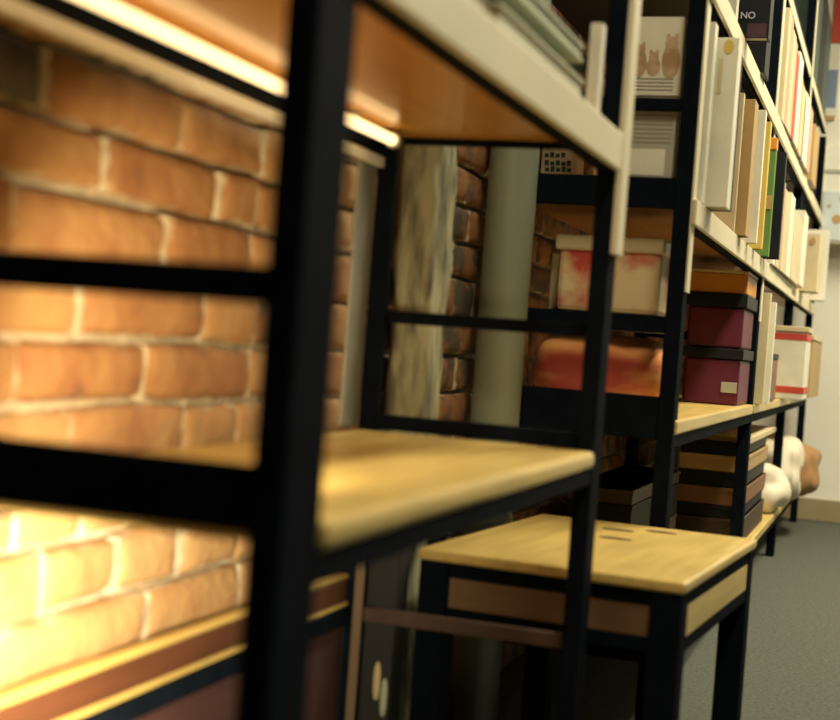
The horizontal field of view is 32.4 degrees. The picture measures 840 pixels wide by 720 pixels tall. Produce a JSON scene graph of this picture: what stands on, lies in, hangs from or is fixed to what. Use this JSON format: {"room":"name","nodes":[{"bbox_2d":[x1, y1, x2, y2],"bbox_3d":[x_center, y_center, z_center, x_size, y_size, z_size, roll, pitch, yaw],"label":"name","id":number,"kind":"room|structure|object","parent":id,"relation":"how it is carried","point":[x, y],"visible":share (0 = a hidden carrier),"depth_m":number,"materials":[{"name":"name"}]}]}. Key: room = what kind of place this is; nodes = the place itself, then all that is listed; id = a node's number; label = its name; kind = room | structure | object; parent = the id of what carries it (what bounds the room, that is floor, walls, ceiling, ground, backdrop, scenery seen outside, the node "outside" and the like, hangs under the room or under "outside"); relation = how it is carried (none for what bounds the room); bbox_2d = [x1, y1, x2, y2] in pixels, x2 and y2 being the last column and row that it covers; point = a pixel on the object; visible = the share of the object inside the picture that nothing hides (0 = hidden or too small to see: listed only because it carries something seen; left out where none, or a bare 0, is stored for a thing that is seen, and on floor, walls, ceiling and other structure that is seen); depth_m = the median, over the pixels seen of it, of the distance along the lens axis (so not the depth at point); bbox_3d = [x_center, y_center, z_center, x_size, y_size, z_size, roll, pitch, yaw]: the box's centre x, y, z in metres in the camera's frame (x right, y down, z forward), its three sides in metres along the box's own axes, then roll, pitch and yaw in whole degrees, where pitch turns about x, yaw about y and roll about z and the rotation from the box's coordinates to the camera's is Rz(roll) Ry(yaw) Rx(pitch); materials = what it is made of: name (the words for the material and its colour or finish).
{"room":"bookstore","nodes":[
{"label":"bookstore","id":0,"kind":"room"},
{"bbox_2d":[0,3,689,709],"bbox_3d":[0.151,-0.665,2.859,0.111,2.676,8.475,5,1,18],"label":"wall","id":1,"kind":"structure","parent":0,"point":[100,155],"depth_m":1.51,"materials":[{"name":"brick"}]},
{"bbox_2d":[447,517,839,719],"bbox_3d":[1.470,0.799,2.469,3.071,0.037,8.584,5,1,18],"label":"floor","id":2,"kind":"structure","parent":0,"point":[792,671],"depth_m":3.45,"materials":[{"name":"carpet"}]},
{"bbox_2d":[0,0,641,719],"bbox_3d":[-0.082,-0.119,1.469,0.365,1.591,1.177,5,1,18],"label":"shelving unit","id":3,"kind":"object","parent":2,"relation":"on","point":[312,506],"visible":0.94,"depth_m":1.33,"materials":[{"name":"black metal"}]},
{"bbox_2d":[74,0,280,93],"bbox_3d":[-0.226,-0.300,1.381,0.020,0.016,0.417,5,1,18],"label":"lamp","id":4,"kind":"object","parent":3,"relation":"attached to","point":[125,14],"depth_m":1.37,"materials":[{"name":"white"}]},
{"bbox_2d":[349,110,402,148],"bbox_3d":[-0.065,-0.297,1.873,0.020,0.027,0.200,5,1,18],"label":"lamp","id":5,"kind":"object","parent":3,"relation":"attached to","point":[393,140],"depth_m":1.88,"materials":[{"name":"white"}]},
{"bbox_2d":[473,0,487,8],"bbox_3d":[-0.088,-0.332,1.216,0.211,0.028,0.326,5,1,18],"label":"magazine","id":6,"kind":"object","parent":3,"relation":"on","point":[478,2],"visible":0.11,"depth_m":1.32,"materials":[{"name":"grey paper"}]},
{"bbox_2d":[483,2,583,95],"bbox_3d":[0.034,-0.331,1.600,0.218,0.034,0.392,5,1,18],"label":"magazine","id":7,"kind":"object","parent":3,"relation":"on","point":[501,14],"visible":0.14,"depth_m":1.51,"materials":[{"name":"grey paper"}]},
{"bbox_3d":[0.024,-0.360,1.606,0.192,0.022,0.359,5,1,18],"label":"binder","id":8,"kind":"object","parent":7,"relation":"on","visible":0},
{"bbox_2d":[499,0,583,62],"bbox_3d":[0.034,-0.380,1.581,0.207,0.020,0.429,5,1,18],"label":"magazine","id":9,"kind":"object","parent":8,"relation":"on","point":[535,15],"visible":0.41,"depth_m":1.60,"materials":[{"name":"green paper"}]},
{"bbox_2d":[566,55,588,99],"bbox_3d":[0.204,-0.349,1.868,0.032,0.088,0.024,5,1,18],"label":"book","id":10,"kind":"object","parent":3,"relation":"on","point":[581,69],"visible":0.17,"depth_m":1.85,"materials":[{"name":"paper"}]},
{"bbox_2d":[585,23,605,112],"bbox_3d":[0.223,-0.365,1.843,0.016,0.124,0.022,5,1,18],"label":"book","id":11,"kind":"object","parent":3,"relation":"on","point":[598,30],"visible":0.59,"depth_m":1.83,"materials":[{"name":"white paper"}]},
{"bbox_2d":[335,549,410,719],"bbox_3d":[-0.070,0.403,2.098,0.084,0.532,0.058,5,1,18],"label":"box","id":12,"kind":"object","parent":2,"relation":"on","point":[388,578],"visible":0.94,"depth_m":2.07,"materials":[{"name":"black cardboard"}]},
{"bbox_2d":[382,145,456,719],"bbox_3d":[0.040,-0.658,2.229,0.087,2.664,0.111,5,1,18],"label":"timber post","id":13,"kind":"object","parent":2,"relation":"on","point":[427,175],"visible":0.42,"depth_m":2.20,"materials":[{"name":"brown wood"}]},
{"bbox_2d":[448,0,550,719],"bbox_3d":[0.195,-0.653,2.649,0.098,2.664,0.098,5,1,18],"label":"pillar","id":14,"kind":"structure","parent":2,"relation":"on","point":[513,172],"depth_m":2.62,"materials":[{"name":"paint"}]},
{"bbox_2d":[409,514,756,719],"bbox_3d":[0.279,0.493,2.327,0.396,0.400,0.607,5,1,22],"label":"table","id":15,"kind":"object","parent":2,"relation":"on","point":[655,591],"visible":0.97,"depth_m":2.11,"materials":[{"name":"brown wood"}]},
{"bbox_2d":[503,0,827,719],"bbox_3d":[1.003,-0.453,4.672,0.357,2.331,4.240,5,1,18],"label":"shelving unit","id":16,"kind":"object","parent":2,"relation":"on","point":[669,209],"visible":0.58,"depth_m":2.76,"materials":[{"name":"black metal"}]},
{"bbox_2d":[541,149,583,174],"bbox_3d":[0.301,-0.379,3.078,0.068,0.134,0.113,5,1,18],"label":"box","id":17,"kind":"object","parent":16,"relation":"on","point":[552,161],"visible":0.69,"depth_m":3.03,"materials":[{"name":"brown cardboard"}]},
{"bbox_2d":[587,166,596,174],"bbox_3d":[0.355,-0.356,3.022,0.031,0.097,0.037,5,1,18],"label":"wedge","id":18,"kind":"object","parent":16,"relation":"on","point":[591,171],"visible":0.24,"depth_m":3.00,"materials":[{"name":"brown wood"}]},
{"bbox_2d":[534,335,662,396],"bbox_3d":[0.357,0.022,2.832,0.255,0.146,0.213,5,1,18],"label":"cushion","id":19,"kind":"object","parent":16,"relation":"on","point":[634,363],"visible":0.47,"depth_m":2.75,"materials":[{"name":"red fabric"}]},
{"bbox_2d":[611,329,663,333],"bbox_3d":[0.368,-0.074,2.828,0.259,0.028,0.207,5,1,18],"label":"tray","id":20,"kind":"object","parent":19,"relation":"on","point":[611,329],"visible":0.02,"depth_m":2.83,"materials":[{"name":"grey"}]},
{"bbox_2d":[548,253,559,309],"bbox_3d":[0.270,-0.152,2.837,0.017,0.112,0.067,5,1,18],"label":"box","id":21,"kind":"object","parent":20,"relation":"on","point":[555,256],"visible":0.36,"depth_m":2.81,"materials":[{"name":"brown cardboard"}]},
{"bbox_2d":[555,234,670,315],"bbox_3d":[0.384,-0.160,2.816,0.211,0.145,0.200,5,1,18],"label":"floral box","id":22,"kind":"object","parent":20,"relation":"on","point":[642,270],"visible":0.67,"depth_m":2.72,"materials":[{"name":"cardboard"}]},
{"bbox_2d":[629,111,676,177],"bbox_3d":[0.404,-0.381,2.661,0.126,0.165,0.007,5,1,18],"label":"book","id":23,"kind":"object","parent":16,"relation":"on","point":[653,132],"visible":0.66,"depth_m":2.65,"materials":[{"name":"beige paper"}]},
{"bbox_2d":[635,17,687,177],"bbox_3d":[0.415,-0.465,2.677,0.133,0.334,0.028,5,1,18],"label":"picture book","id":24,"kind":"object","parent":16,"relation":"on","point":[662,40],"visible":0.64,"depth_m":2.65,"materials":[{"name":"beige paper"}]},
{"bbox_2d":[636,33,679,77],"bbox_3d":[0.418,-0.561,2.663,0.122,0.088,0.002,5,1,18],"label":"picture","id":25,"kind":"object","parent":24,"relation":"on","point":[658,53],"depth_m":2.66},
{"bbox_2d":[697,22,717,204],"bbox_3d":[0.459,-0.462,2.704,0.166,0.333,0.037,5,1,18],"label":"book","id":26,"kind":"object","parent":16,"relation":"on","point":[713,36],"visible":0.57,"depth_m":2.66,"materials":[{"name":"white paper"}]},
{"bbox_2d":[682,345,753,405],"bbox_3d":[0.808,0.043,3.930,0.159,0.148,0.292,5,1,18],"label":"box","id":27,"kind":"object","parent":16,"relation":"on","point":[720,376],"visible":0.98,"depth_m":3.80,"materials":[{"name":"cardboard"}]},
{"bbox_2d":[686,291,757,350],"bbox_3d":[0.819,-0.103,3.928,0.159,0.142,0.292,5,1,18],"label":"box","id":28,"kind":"object","parent":27,"relation":"on","point":[715,320],"visible":0.92,"depth_m":3.80,"materials":[{"name":"cardboard"}]},
{"bbox_2d":[690,268,757,298],"bbox_3d":[0.822,-0.205,3.919,0.159,0.060,0.266,5,1,18],"label":"flat box","id":29,"kind":"object","parent":28,"relation":"on","point":[702,280],"visible":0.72,"depth_m":3.80,"materials":[{"name":"orange cardboard"}]},
{"bbox_2d":[675,499,763,537],"bbox_3d":[0.954,0.497,4.569,0.192,0.074,0.784,5,1,18],"label":"flat box","id":30,"kind":"object","parent":16,"relation":"on","point":[753,516],"visible":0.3,"depth_m":4.21,"materials":[{"name":"brown cardboard"}]},
{"bbox_2d":[676,489,762,518],"bbox_3d":[0.955,0.441,4.569,0.185,0.037,0.784,5,1,18],"label":"flat box","id":31,"kind":"object","parent":30,"relation":"on","point":[687,508],"visible":0.21,"depth_m":4.21,"materials":[{"name":"black cardboard"}]},
{"bbox_2d":[677,472,765,506],"bbox_3d":[0.962,0.397,4.567,0.192,0.052,0.784,5,1,18],"label":"flat box","id":32,"kind":"object","parent":31,"relation":"on","point":[686,492],"visible":0.34,"depth_m":4.21,"materials":[{"name":"brown cardboard"}]},
{"bbox_2d":[678,461,764,488],"bbox_3d":[0.962,0.348,4.568,0.185,0.044,0.784,5,1,18],"label":"flat box","id":33,"kind":"object","parent":32,"relation":"on","point":[687,476],"visible":0.34,"depth_m":4.21,"materials":[{"name":"black cardboard"}]},
{"bbox_2d":[679,445,767,472],"bbox_3d":[0.969,0.302,4.566,0.192,0.048,0.784,5,1,18],"label":"flat box","id":34,"kind":"object","parent":33,"relation":"on","point":[689,460],"visible":0.52,"depth_m":4.21,"materials":[{"name":"brown cardboard"}]},
{"bbox_2d":[680,436,766,455],"bbox_3d":[0.968,0.259,4.566,0.185,0.037,0.784,5,1,18],"label":"flat box","id":35,"kind":"object","parent":34,"relation":"on","point":[698,446],"visible":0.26,"depth_m":4.20,"materials":[{"name":"black cardboard"}]},
{"bbox_2d":[699,425,775,443],"bbox_3d":[1.026,0.234,4.684,0.178,0.018,0.962,5,1,18],"label":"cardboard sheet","id":36,"kind":"object","parent":35,"relation":"on","point":[758,432],"visible":0.4,"depth_m":4.41,"materials":[{"name":"beige cardboard"}]},
{"bbox_2d":[704,38,742,210],"bbox_3d":[0.508,-0.452,2.765,0.185,0.318,0.062,5,1,18],"label":"book","id":37,"kind":"object","parent":16,"relation":"on","point":[729,50],"visible":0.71,"depth_m":2.72,"materials":[{"name":"white paper"}]},
{"bbox_2d":[710,58,742,211],"bbox_3d":[0.530,-0.440,2.808,0.166,0.296,0.018,5,1,18],"label":"book","id":38,"kind":"object","parent":16,"relation":"on","point":[742,58],"visible":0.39,"depth_m":2.78,"materials":[{"name":"beige paper"}]},
{"bbox_2d":[711,93,744,232],"bbox_3d":[0.639,-0.447,3.272,0.166,0.314,0.022,5,1,18],"label":"book","id":39,"kind":"object","parent":16,"relation":"on","point":[728,218],"visible":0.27,"depth_m":3.24,"materials":[{"name":"beige paper"}]},
{"bbox_2d":[728,0,738,20],"bbox_3d":[0.598,-0.815,3.083,0.166,0.222,0.037,5,1,18],"label":"book","id":40,"kind":"object","parent":16,"relation":"on","point":[734,4],"visible":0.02,"depth_m":3.04,"materials":[{"name":"beige paper"}]},
{"bbox_2d":[735,99,758,237],"bbox_3d":[0.670,-0.442,3.328,0.185,0.307,0.074,5,1,18],"label":"book","id":41,"kind":"object","parent":16,"relation":"on","point":[751,106],"visible":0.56,"depth_m":3.27,"materials":[{"name":"beige paper"}]},
{"bbox_2d":[741,110,766,243],"bbox_3d":[0.732,-0.445,3.499,0.185,0.318,0.030,5,1,18],"label":"book","id":42,"kind":"object","parent":16,"relation":"on","point":[762,114],"visible":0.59,"depth_m":3.46,"materials":[{"name":"white paper"}]},
{"bbox_2d":[738,0,772,42],"bbox_3d":[0.681,-0.875,3.156,0.185,0.352,0.047,5,1,18],"label":"book","id":43,"kind":"object","parent":16,"relation":"on","point":[754,16],"visible":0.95,"depth_m":3.12,"materials":[{"name":"black paper"}]},
{"bbox_2d":[747,122,771,249],"bbox_3d":[0.783,-0.444,3.661,0.185,0.318,0.037,5,1,18],"label":"book","id":44,"kind":"object","parent":16,"relation":"on","point":[759,246],"visible":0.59,"depth_m":3.62,"materials":[{"name":"yellow paper"}]},
{"bbox_2d":[747,0,773,80],"bbox_3d":[0.770,-0.864,3.553,0.185,0.333,0.111,5,1,18],"label":"book","id":45,"kind":"object","parent":16,"relation":"on","point":[760,51],"visible":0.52,"depth_m":3.48,"materials":[{"name":"black paper"}]},
{"bbox_2d":[753,293,771,403],"bbox_3d":[0.908,-0.039,4.173,0.185,0.318,0.044,5,1,18],"label":"book","id":46,"kind":"object","parent":16,"relation":"on","point":[764,325],"visible":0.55,"depth_m":4.13,"materials":[{"name":"beige paper"}]},
{"bbox_2d":[754,138,778,256],"bbox_3d":[0.853,-0.439,3.878,0.186,0.314,0.041,5,1,18],"label":"book","id":47,"kind":"object","parent":16,"relation":"on","point":[764,252],"visible":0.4,"depth_m":3.84,"materials":[{"name":"green paper"}]},
{"bbox_2d":[764,302,776,403],"bbox_3d":[0.939,-0.026,4.236,0.185,0.296,0.037,5,1,18],"label":"book","id":48,"kind":"object","parent":16,"relation":"on","point":[773,304],"visible":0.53,"depth_m":4.19,"materials":[{"name":"beige paper"}]},
{"bbox_2d":[766,259,774,265],"bbox_3d":[0.931,-0.429,4.185,0.204,0.296,0.074,5,1,18],"label":"book","id":49,"kind":"object","parent":16,"relation":"on","point":[771,262],"visible":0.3,"depth_m":4.12,"materials":[{"name":"white paper"}]},
{"bbox_2d":[762,152,786,259],"bbox_3d":[0.889,-0.425,3.957,0.204,0.289,0.037,5,1,18],"label":"book","id":50,"kind":"object","parent":16,"relation":"on","point":[781,164],"visible":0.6,"depth_m":3.91,"materials":[{"name":"black paper"}]},
{"bbox_2d":[770,354,778,400],"bbox_3d":[1.055,0.050,4.618,0.144,0.151,0.340,5,1,18],"label":"book","id":51,"kind":"object","parent":16,"relation":"on","point":[775,356],"visible":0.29,"depth_m":4.65,"materials":[{"name":"brown paper"}]},
{"bbox_2d":[772,260,778,268],"bbox_3d":[0.961,-0.416,4.274,0.204,0.274,0.111,5,1,18],"label":"book","id":52,"kind":"object","parent":16,"relation":"on","point":[776,261],"visible":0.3,"depth_m":4.25,"materials":[{"name":"white paper"}]},
{"bbox_2d":[761,463,790,512],"bbox_3d":[1.231,0.458,5.246,0.222,0.175,0.254,5,1,18],"label":"bag","id":53,"kind":"object","parent":16,"relation":"on","point":[776,493],"visible":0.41,"depth_m":5.14,"materials":[{"name":"white fabric"}]},
{"bbox_2d":[764,7,791,123],"bbox_3d":[0.958,-0.851,4.184,0.204,0.318,0.081,5,1,18],"label":"book","id":54,"kind":"object","parent":16,"relation":"on","point":[788,13],"visible":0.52,"depth_m":4.12,"materials":[{"name":"beige paper"}]},
{"bbox_2d":[774,183,785,269],"bbox_3d":[0.986,-0.408,4.353,0.204,0.259,0.052,5,1,18],"label":"book","id":55,"kind":"object","parent":16,"relation":"on","point":[785,183],"visible":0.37,"depth_m":4.33,"materials":[{"name":"white paper"}]},
{"bbox_2d":[776,189,790,273],"bbox_3d":[1.028,-0.399,4.475,0.204,0.244,0.204,5,1,18],"label":"book","id":56,"kind":"object","parent":16,"relation":"on","point":[781,270],"visible":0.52,"depth_m":4.43,"materials":[{"name":"white paper"}]},
{"bbox_2d":[765,433,804,500],"bbox_3d":[1.381,0.419,5.650,0.224,0.264,0.474,5,1,18],"label":"bag","id":57,"kind":"object","parent":16,"relation":"on","point":[793,455],"visible":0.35,"depth_m":5.51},
{"bbox_2d":[781,192,795,277],"bbox_3d":[1.091,-0.405,4.660,0.204,0.259,0.185,5,1,18],"label":"book","id":58,"kind":"object","parent":16,"relation":"on","point":[793,200],"visible":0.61,"depth_m":4.61,"materials":[{"name":"white paper"}]},
{"bbox_2d":[783,17,793,126],"bbox_3d":[0.982,-0.847,4.252,0.204,0.311,0.059,5,1,18],"label":"book","id":59,"kind":"object","parent":16,"relation":"on","point":[792,26],"visible":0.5,"depth_m":4.21,"materials":[{"name":"beige paper"}]},
{"bbox_2d":[784,30,796,132],"bbox_3d":[1.010,-0.835,4.334,0.204,0.289,0.111,5,1,18],"label":"book","id":60,"kind":"object","parent":16,"relation":"on","point":[787,128],"visible":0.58,"depth_m":4.29,"materials":[{"name":"beige paper"}]},
{"bbox_2d":[787,40,797,136],"bbox_3d":[1.038,-0.830,4.420,0.204,0.281,0.067,5,1,18],"label":"book","id":61,"kind":"object","parent":16,"relation":"on","point":[789,133],"visible":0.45,"depth_m":4.39,"materials":[{"name":"paper"}]},
{"bbox_2d":[773,325,813,399],"bbox_3d":[1.287,0.008,5.165,0.198,0.255,0.274,5,1,18],"label":"storage box","id":62,"kind":"object","parent":16,"relation":"on","point":[792,344],"visible":0.55,"depth_m":5.03,"materials":[{"name":"white cardboard"}]},
{"bbox_2d":[785,210,801,283],"bbox_3d":[1.172,-0.383,4.908,0.204,0.222,0.333,5,1,18],"label":"book","id":63,"kind":"object","parent":16,"relation":"on","point":[797,221],"visible":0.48,"depth_m":4.86,"materials":[{"name":"beige paper"}]},
{"bbox_2d":[789,53,799,140],"bbox_3d":[1.062,-0.818,4.491,0.204,0.259,0.081,5,1,18],"label":"book","id":64,"kind":"object","parent":16,"relation":"on","point":[798,58],"visible":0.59,"depth_m":4.45,"materials":[{"name":"paper"}]},
{"bbox_2d":[790,51,803,148],"bbox_3d":[1.104,-0.828,4.610,0.204,0.281,0.166,5,1,18],"label":"book","id":65,"kind":"object","parent":16,"relation":"on","point":[794,142],"visible":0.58,"depth_m":4.56,"materials":[{"name":"white paper"}]},
{"bbox_2d":[794,81,803,151],"bbox_3d":[1.136,-0.801,4.715,0.204,0.229,0.052,5,1,18],"label":"book","id":66,"kind":"object","parent":16,"relation":"on","point":[795,150],"visible":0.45,"depth_m":4.68,"materials":[{"name":"beige paper"}]},
{"bbox_2d":[792,210,808,287],"bbox_3d":[1.269,-0.398,5.170,0.204,0.259,0.222,5,1,18],"label":"book","id":67,"kind":"object","parent":16,"relation":"on","point":[802,214],"visible":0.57,"depth_m":5.06,"materials":[{"name":"white paper"}]},
{"bbox_2d":[795,84,805,156],"bbox_3d":[1.165,-0.796,4.803,0.204,0.222,0.130,5,1,18],"label":"book","id":68,"kind":"object","parent":16,"relation":"on","point":[798,154],"visible":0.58,"depth_m":4.77,"materials":[{"name":"beige paper"}]},
{"bbox_2d":[797,97,805,158],"bbox_3d":[1.191,-0.786,4.887,0.204,0.204,0.044,5,1,18],"label":"book","id":69,"kind":"object","parent":16,"relation":"on","point":[805,97],"visible":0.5,"depth_m":4.85,"materials":[{"name":"beige paper"}]},
{"bbox_2d":[798,92,810,167],"bbox_3d":[1.236,-0.797,5.014,0.204,0.229,0.222,5,1,18],"label":"book","id":70,"kind":"object","parent":16,"relation":"on","point":[802,161],"visible":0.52,"depth_m":4.96,"materials":[{"name":"white paper"}]},
{"bbox_2d":[802,106,812,173],"bbox_3d":[1.296,-0.792,5.191,0.204,0.222,0.148,5,1,18],"label":"book","id":71,"kind":"object","parent":16,"relation":"on","point":[806,170],"visible":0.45,"depth_m":5.14,"materials":[{"name":"beige paper"}]},
{"bbox_2d":[794,0,823,83],"bbox_3d":[1.448,-1.276,5.633,0.204,0.370,0.333,5,1,18],"label":"book","id":72,"kind":"object","parent":16,"relation":"on","point":[801,5],"visible":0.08,"depth_m":5.52,"materials":[{"name":"paper"}]},
{"bbox_2d":[796,233,822,293],"bbox_3d":[1.410,-0.370,5.517,0.222,0.215,0.188,5,1,18],"label":"book","id":73,"kind":"object","parent":16,"relation":"on","point":[814,241],"visible":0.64,"depth_m":5.41,"materials":[{"name":"beige paper"}]},
{"bbox_2d":[799,443,821,495],"bbox_3d":[1.560,0.451,6.093,0.249,0.215,0.471,5,1,18],"label":"paper bag","id":74,"kind":"object","parent":16,"relation":"on","point":[809,474],"visible":0.34,"depth_m":5.92,"materials":[{"name":"brown paper"}]},
{"bbox_2d":[805,124,819,188],"bbox_3d":[1.413,-0.780,5.544,0.204,0.207,0.296,5,1,18],"label":"book","id":75,"kind":"object","parent":16,"relation":"on","point":[811,177],"visible":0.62,"depth_m":5.42,"materials":[{"name":"orange paper"}]},
{"bbox_2d":[807,335,822,397],"bbox_3d":[1.503,0.022,5.835,0.192,0.240,0.718,5,1,18],"label":"storage box","id":76,"kind":"object","parent":16,"relation":"on","point":[816,344],"visible":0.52,"depth_m":5.69,"materials":[{"name":"beige cardboard"}]},
{"bbox_2d":[802,229,829,301],"bbox_3d":[1.617,-0.404,6.150,0.222,0.296,0.115,5,1,18],"label":"ring binder","id":77,"kind":"object","parent":16,"relation":"on","point":[825,234],"visible":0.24,"depth_m":6.07,"materials":[{"name":"grey"}]},
{"bbox_2d":[817,0,828,101],"bbox_3d":[1.555,-1.291,5.950,0.204,0.407,0.333,5,1,18],"label":"book","id":78,"kind":"object","parent":16,"relation":"on","point":[826,5],"visible":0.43,"depth_m":5.90,"materials":[{"name":"paper"}]},
{"bbox_2d":[821,13,831,114],"bbox_3d":[1.663,-1.288,6.286,0.204,0.407,0.370,5,1,18],"label":"book","id":79,"kind":"object","parent":16,"relation":"on","point":[829,26],"visible":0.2,"depth_m":6.26,"materials":[{"name":"paper"}]},
{"bbox_3d":[0.501,0.477,3.569,0.152,0.074,0.747,5,1,18],"label":"flat box","id":80,"kind":"object","parent":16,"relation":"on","visible":0},
{"bbox_2d":[669,513,676,528],"bbox_3d":[0.505,0.422,3.568,0.152,0.037,0.747,5,1,18],"label":"flat box","id":81,"kind":"object","parent":80,"relation":"on","point":[672,523],"visible":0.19,"depth_m":3.83,"materials":[{"name":"brown cardboard"}]},
{"bbox_2d":[565,483,679,525],"bbox_3d":[0.509,0.362,3.567,0.152,0.081,0.747,5,1,18],"label":"flat box","id":82,"kind":"object","parent":81,"relation":"on","point":[638,513],"visible":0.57,"depth_m":3.23,"materials":[{"name":"black cardboard"}]},
{"bbox_2d":[567,465,680,505],"bbox_3d":[0.514,0.305,3.566,0.152,0.033,0.747,5,1,18],"label":"flat box","id":83,"kind":"object","parent":82,"relation":"on","point":[628,485],"visible":0.78,"depth_m":3.37,"materials":[{"name":"black cardboard"}]},
{"bbox_2d":[752,0,839,500],"bbox_3d":[2.888,-0.504,6.477,3.071,2.664,0.111,5,1,18],"label":"wall","id":84,"kind":"structure","parent":0,"point":[822,411],"depth_m":6.74,"materials":[{"name":"white paint"}]},
{"bbox_2d":[781,497,839,523],"bbox_3d":[2.842,0.777,6.410,2.923,0.104,0.018,5,1,18],"label":"baseboard","id":85,"kind":"structure","parent":84,"relation":"attached to","point":[813,509],"depth_m":6.73,"materials":[{"name":"beige wood"}]},
{"bbox_2d":[819,144,839,245],"bbox_3d":[2.082,-0.742,6.592,0.488,0.448,0.176,5,1,18],"label":"picture","id":86,"kind":"object","parent":84,"relation":"attached to","point":[830,208],"visible":0.77,"depth_m":6.58,"materials":[{"name":"white paper"}]},
{"bbox_2d":[825,44,839,120],"bbox_3d":[1.913,-1.293,6.738,0.085,0.355,0.015,5,1,18],"label":"sign","id":87,"kind":"object","parent":84,"relation":"attached to","point":[833,86],"visible":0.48,"depth_m":6.73,"materials":[{"name":"white paper"}]},
{"bbox_2d":[826,70,837,107],"bbox_3d":[1.910,-1.264,6.735,0.063,0.178,0.002,5,1,18],"label":"print","id":88,"kind":"object","parent":87,"relation":"attached to","point":[832,87],"depth_m":6.73,"materials":[{"name":"blue paper"}]},
{"bbox_2d":[832,0,839,42],"bbox_3d":[2.045,-1.632,6.701,0.240,0.326,0.011,5,1,18],"label":"sign","id":89,"kind":"object","parent":84,"relation":"attached to","point":[836,20],"visible":1,"depth_m":6.73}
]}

